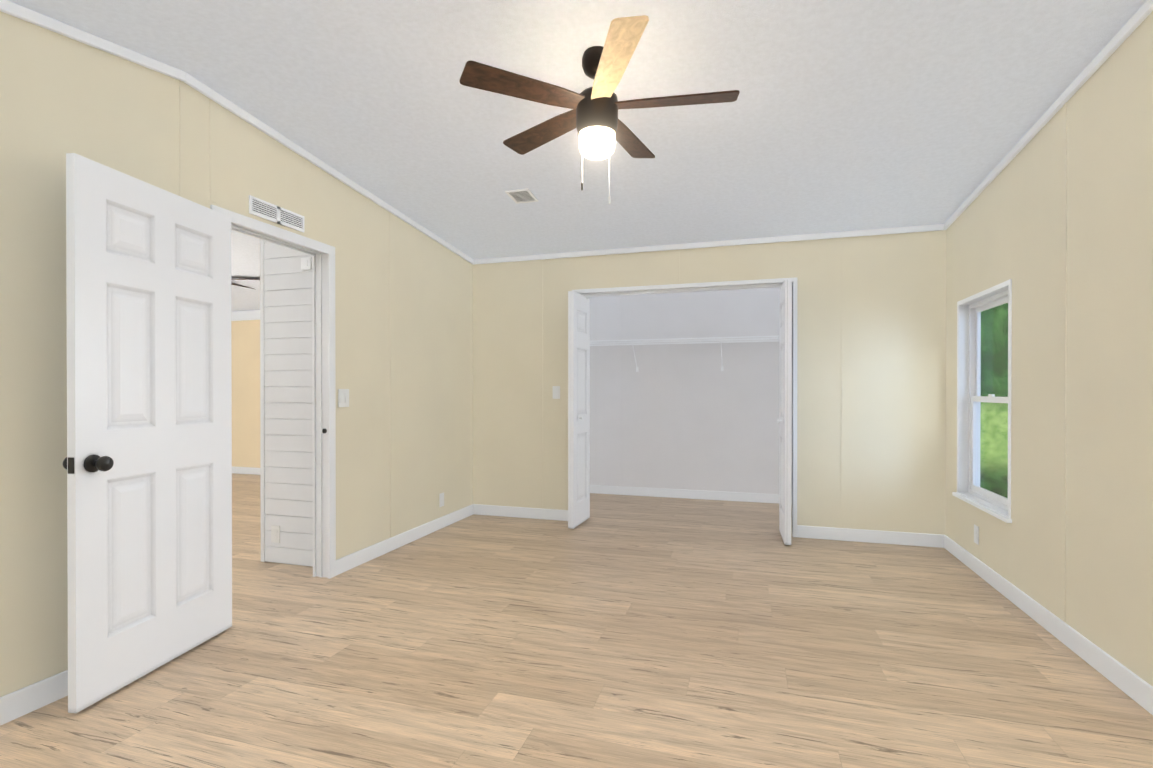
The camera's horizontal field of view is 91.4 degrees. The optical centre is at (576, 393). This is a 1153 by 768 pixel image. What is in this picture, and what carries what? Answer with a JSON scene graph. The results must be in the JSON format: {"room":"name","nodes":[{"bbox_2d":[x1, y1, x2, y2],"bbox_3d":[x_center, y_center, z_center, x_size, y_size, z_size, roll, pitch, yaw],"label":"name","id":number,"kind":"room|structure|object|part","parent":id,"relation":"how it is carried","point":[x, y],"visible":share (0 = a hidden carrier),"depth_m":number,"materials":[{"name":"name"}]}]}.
{"room":"empty bedroom","nodes":[
{"label":"empty bedroom","id":0,"kind":"room"},
{"bbox_2d":[0,11,472,696],"bbox_3d":[-1.649,-0.183,3.445,0.100,2.702,6.950,0,0,17],"label":"wall","id":1,"kind":"structure","parent":0,"point":[60,95],"depth_m":2.55,"materials":[{"name":"beige paint"}]},
{"bbox_2d":[0,670,67,725],"bbox_3d":[-2.188,1.127,1.499,0.014,0.098,2.645,0,0,17],"label":"baseboard","id":2,"kind":"structure","parent":1,"relation":"attached to","point":[54,688],"depth_m":2.08,"materials":[{"name":"white wood"}]},
{"bbox_2d":[63,153,231,712],"bbox_3d":[-1.754,0.144,2.409,0.216,2.032,0.759,0,0,17],"label":"door","id":3,"kind":"structure","parent":1,"relation":"in","point":[147,463],"depth_m":2.31,"materials":[{"name":"white wood"}]},
{"bbox_3d":[-1.829,0.262,2.090,0.172,0.066,0.105,0,0,17],"label":"knob","id":4,"kind":"part","parent":3,"relation":"part of","materials":[{"name":"black metal"}]},
{"bbox_2d":[0,0,475,264],"bbox_3d":[-1.784,-1.283,2.797,0.022,0.436,5.439,0,0,17],"label":"crown molding","id":5,"kind":"structure","parent":1,"relation":"attached to","point":[8,7],"depth_m":2.66,"materials":[{"name":"white wood"}]},
{"bbox_2d":[210,205,335,578],"bbox_3d":[-1.726,0.119,3.197,0.132,2.100,0.860,0,0,17],"label":"door frame","id":6,"kind":"structure","parent":1,"relation":"attached to","point":[324,406],"depth_m":3.56,"materials":[{"name":"white wood"}]},
{"bbox_2d":[249,195,304,232],"bbox_3d":[-1.677,-1.003,3.163,0.010,0.095,0.380,0,0,17],"label":"air vent","id":7,"kind":"object","parent":1,"relation":"in","point":[258,207],"visible":1,"depth_m":3.15,"materials":[{"name":"white plastic"}]},
{"bbox_2d":[338,389,348,406],"bbox_3d":[-1.518,0.030,3.672,0.010,0.118,0.100,0,0,17],"label":"switch plate","id":8,"kind":"object","parent":1,"relation":"attached to","point":[343,397],"visible":1,"depth_m":3.66,"materials":[{"name":"white plastic"}]},
{"bbox_2d":[336,504,475,575],"bbox_3d":[-1.267,1.115,4.501,0.014,0.098,1.894,0,0,17],"label":"baseboard","id":9,"kind":"structure","parent":1,"relation":"attached to","point":[355,559],"depth_m":4.24,"materials":[{"name":"white wood"}]},
{"bbox_2d":[439,492,443,506],"bbox_3d":[-1.160,0.918,4.847,0.008,0.116,0.072,0,0,17],"label":"electrical outlet","id":10,"kind":"object","parent":1,"relation":"attached to","point":[441,499],"visible":1,"depth_m":4.84,"materials":[{"name":"white plastic"}]},
{"bbox_2d":[179,80,1066,621],"bbox_3d":[0.290,-0.195,2.851,3.957,2.532,4.125,0,0,17],"label":"wall trim","id":11,"kind":"structure","parent":1,"relation":"attached to","point":[843,290],"depth_m":2.78,"materials":[{"name":"beige wood"}]},
{"bbox_2d":[231,320,259,467],"bbox_3d":[-1.783,-0.023,7.174,10.457,2.352,0.100,0,0,17],"label":"wall","id":12,"kind":"structure","parent":0,"point":[245,344],"depth_m":8.02,"materials":[{"name":"beige paint"}]},
{"bbox_2d":[231,310,259,320],"bbox_3d":[-3.741,-1.105,7.706,6.400,0.132,0.022,0,0,17],"label":"crown molding","id":13,"kind":"structure","parent":12,"relation":"attached to","point":[255,314],"depth_m":7.99,"materials":[{"name":"white wood"}]},
{"bbox_2d":[232,466,259,474],"bbox_3d":[-3.740,1.102,7.719,6.400,0.098,0.014,0,0,17],"label":"baseboard","id":14,"kind":"structure","parent":12,"relation":"attached to","point":[238,470],"depth_m":8.01,"materials":[{"name":"white wood"}]},
{"bbox_2d":[0,473,1152,767],"bbox_3d":[-2.793,1.217,3.854,10.677,0.100,7.050,0,0,17],"label":"floor","id":15,"kind":"structure","parent":0,"point":[622,631],"depth_m":2.41,"materials":[{"name":"brown wood"}]},
{"bbox_2d":[8,0,1146,311],"bbox_3d":[-2.793,-1.361,3.843,10.677,0.530,7.050,0,0,17],"label":"ceiling","id":16,"kind":"structure","parent":0,"point":[854,114],"depth_m":2.75,"materials":[{"name":"white paint"}]},
{"bbox_2d":[231,279,259,288],"bbox_3d":[-4.042,-1.183,6.227,1.157,0.283,1.115,0,0,17],"label":"ceiling fan","id":17,"kind":"object","parent":16,"relation":"hanging from","point":[244,279],"depth_m":6.15,"materials":[{"name":"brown metal"}]},
{"bbox_2d":[505,188,538,203],"bbox_3d":[-0.378,-1.368,3.902,0.170,0.024,0.200,0,0,17],"label":"ceiling vent","id":18,"kind":"object","parent":16,"relation":"in","point":[526,195],"visible":0.98,"depth_m":3.90,"materials":[{"name":"white plastic"}]},
{"bbox_2d":[460,15,739,203],"bbox_3d":[0.117,-1.143,2.453,1.141,0.660,1.147,0,0,17],"label":"ceiling fan","id":19,"kind":"object","parent":16,"relation":"hanging from","point":[595,121],"visible":1,"depth_m":2.36,"materials":[{"name":"brown wood"}]},
{"bbox_3d":[0.089,-1.076,2.442,0.158,0.098,0.158,0,0,17],"label":"lamp shade","id":20,"kind":"part","parent":19,"relation":"part of","materials":[{"name":"white glass"}]},
{"bbox_3d":[0.082,-0.985,2.424,0.126,0.285,0.003,0,0,17],"label":"chain","id":21,"kind":"part","parent":19,"relation":"part of","materials":[{"name":"white metal"}]},
{"bbox_2d":[586,287,791,494],"bbox_3d":[1.117,-0.054,5.546,3.957,2.429,1.311,0,0,17],"label":"closet wall","id":22,"kind":"structure","parent":0,"point":[683,416],"depth_m":6.20,"materials":[{"name":"white paint"}]},
{"bbox_2d":[590,335,778,371],"bbox_3d":[1.260,-0.410,6.011,3.937,0.337,0.328,0,0,17],"label":"wire closet shelf","id":23,"kind":"object","parent":22,"relation":"attached to","point":[654,341],"visible":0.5,"depth_m":5.96,"materials":[{"name":"white metal"}]},
{"bbox_2d":[590,485,791,503],"bbox_3d":[1.306,1.108,6.167,3.957,0.098,0.014,0,0,17],"label":"baseboard","id":24,"kind":"structure","parent":22,"relation":"attached to","point":[599,489],"depth_m":6.19,"materials":[{"name":"white wood"}]},
{"bbox_2d":[473,230,945,534],"bbox_3d":[0.910,-0.071,4.871,3.957,2.467,0.100,0,0,17],"label":"wall","id":25,"kind":"structure","parent":0,"point":[895,445],"depth_m":4.50,"materials":[{"name":"beige paint"}]},
{"bbox_2d":[476,504,567,520],"bbox_3d":[-0.501,1.112,5.250,0.960,0.098,0.014,0,0,17],"label":"baseboard","id":26,"kind":"structure","parent":25,"relation":"attached to","point":[492,510],"depth_m":5.24,"materials":[{"name":"white wood"}]},
{"bbox_2d":[553,386,559,398],"bbox_3d":[-0.186,-0.009,5.146,0.072,0.116,0.010,0,0,17],"label":"light switch","id":27,"kind":"object","parent":25,"relation":"attached to","point":[556,392],"visible":1,"depth_m":5.14,"materials":[{"name":"white plastic"}]},
{"bbox_2d":[568,291,589,528],"bbox_3d":[0.034,0.140,4.995,0.115,2.020,0.454,0,0,17],"label":"bifold door","id":28,"kind":"structure","parent":25,"relation":"in","point":[578,409],"depth_m":4.91,"materials":[{"name":"white wood"}]},
{"bbox_2d":[572,277,796,536],"bbox_3d":[0.886,0.113,4.873,1.910,2.100,0.112,0,0,17],"label":"trim","id":29,"kind":"structure","parent":25,"relation":"attached to","point":[707,286],"depth_m":4.65,"materials":[{"name":"white wood"}]},
{"bbox_2d":[476,224,939,263],"bbox_3d":[0.888,-1.256,4.809,3.870,0.047,0.022,0,0,17],"label":"crown molding","id":30,"kind":"structure","parent":25,"relation":"attached to","point":[910,229],"depth_m":4.70,"materials":[{"name":"white wood"}]},
{"bbox_2d":[777,279,791,544],"bbox_3d":[1.660,0.142,4.497,0.115,2.020,0.454,0,0,17],"label":"bifold door","id":31,"kind":"structure","parent":25,"relation":"in","point":[784,420],"depth_m":4.28,"materials":[{"name":"white wood"}]},
{"bbox_2d":[797,525,939,547],"bbox_3d":[2.276,1.116,4.397,1.030,0.098,0.014,0,0,17],"label":"baseboard","id":32,"kind":"structure","parent":25,"relation":"attached to","point":[815,532],"depth_m":4.39,"materials":[{"name":"white wood"}]},
{"bbox_2d":[945,11,1152,685],"bbox_3d":[2.253,-0.178,2.300,0.120,2.702,7.050,0,0,17],"label":"wall","id":33,"kind":"structure","parent":0,"point":[1005,225],"depth_m":2.51,"materials":[{"name":"beige paint"}]},
{"bbox_2d":[974,524,978,544],"bbox_3d":[2.597,0.917,3.656,0.008,0.116,0.072,0,0,17],"label":"electrical outlet","id":34,"kind":"object","parent":33,"relation":"attached to","point":[976,534],"visible":1,"depth_m":3.65,"materials":[{"name":"white plastic"}]},
{"bbox_2d":[952,279,1011,522],"bbox_3d":[2.631,0.041,3.579,0.148,1.380,0.885,0,0,17],"label":"window","id":35,"kind":"structure","parent":33,"relation":"in","point":[970,399],"depth_m":3.89,"materials":[{"name":"white plastic"}]},
{"bbox_3d":[2.669,0.038,3.567,0.029,1.205,0.685,0,0,17],"label":"glass","id":36,"kind":"part","parent":35,"relation":"part of","materials":[{"name":"clear glass"}]},
{"bbox_2d":[940,534,1152,714],"bbox_3d":[1.982,1.127,1.651,0.014,0.098,5.439,0,0,17],"label":"baseboard","id":37,"kind":"structure","parent":33,"relation":"attached to","point":[1127,681],"depth_m":2.62,"materials":[{"name":"white wood"}]},
{"bbox_2d":[940,0,1152,229],"bbox_3d":[1.978,-1.278,1.642,0.022,0.436,5.439,0,0,17],"label":"crown molding","id":38,"kind":"structure","parent":33,"relation":"attached to","point":[1078,82],"depth_m":2.61,"materials":[{"name":"white wood"}]},
{"bbox_3d":[-1.866,-0.139,3.863,0.560,2.612,0.098,0,0,17],"label":"wall","id":39,"kind":"structure","parent":0,"visible":0},
{"bbox_2d":[260,239,312,566],"bbox_3d":[-1.885,-0.122,3.869,0.600,2.577,0.129,0,0,17],"label":"wall","id":40,"kind":"structure","parent":39,"relation":"attached to","point":[286,468],"depth_m":3.83,"materials":[{"name":"white wood"}]},
{"bbox_2d":[271,525,279,542],"bbox_3d":[-2.067,0.967,3.861,0.072,0.116,0.008,0,0,17],"label":"outlet","id":41,"kind":"object","parent":40,"relation":"attached to","point":[275,534],"visible":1,"depth_m":3.86,"materials":[{"name":"white plastic"}]},
{"bbox_2d":[301,257,311,269],"bbox_3d":[-1.807,-0.868,3.764,0.080,0.080,0.026,0,0,17],"label":"smoke detector","id":42,"kind":"object","parent":40,"relation":"attached to","point":[306,263],"visible":0.92,"depth_m":3.75,"materials":[{"name":"white plastic"}]},
{"label":"outside","id":43,"kind":"structure","parent":0,"visible":0},
{"bbox_2d":[980,303,1007,497],"bbox_3d":[6.452,-0.856,9.560,11.408,10.000,3.723,0,0,17],"label":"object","id":44,"kind":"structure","parent":43,"point":[1001,431],"depth_m":9.26,"materials":[{"name":"green plant"}]}
]}

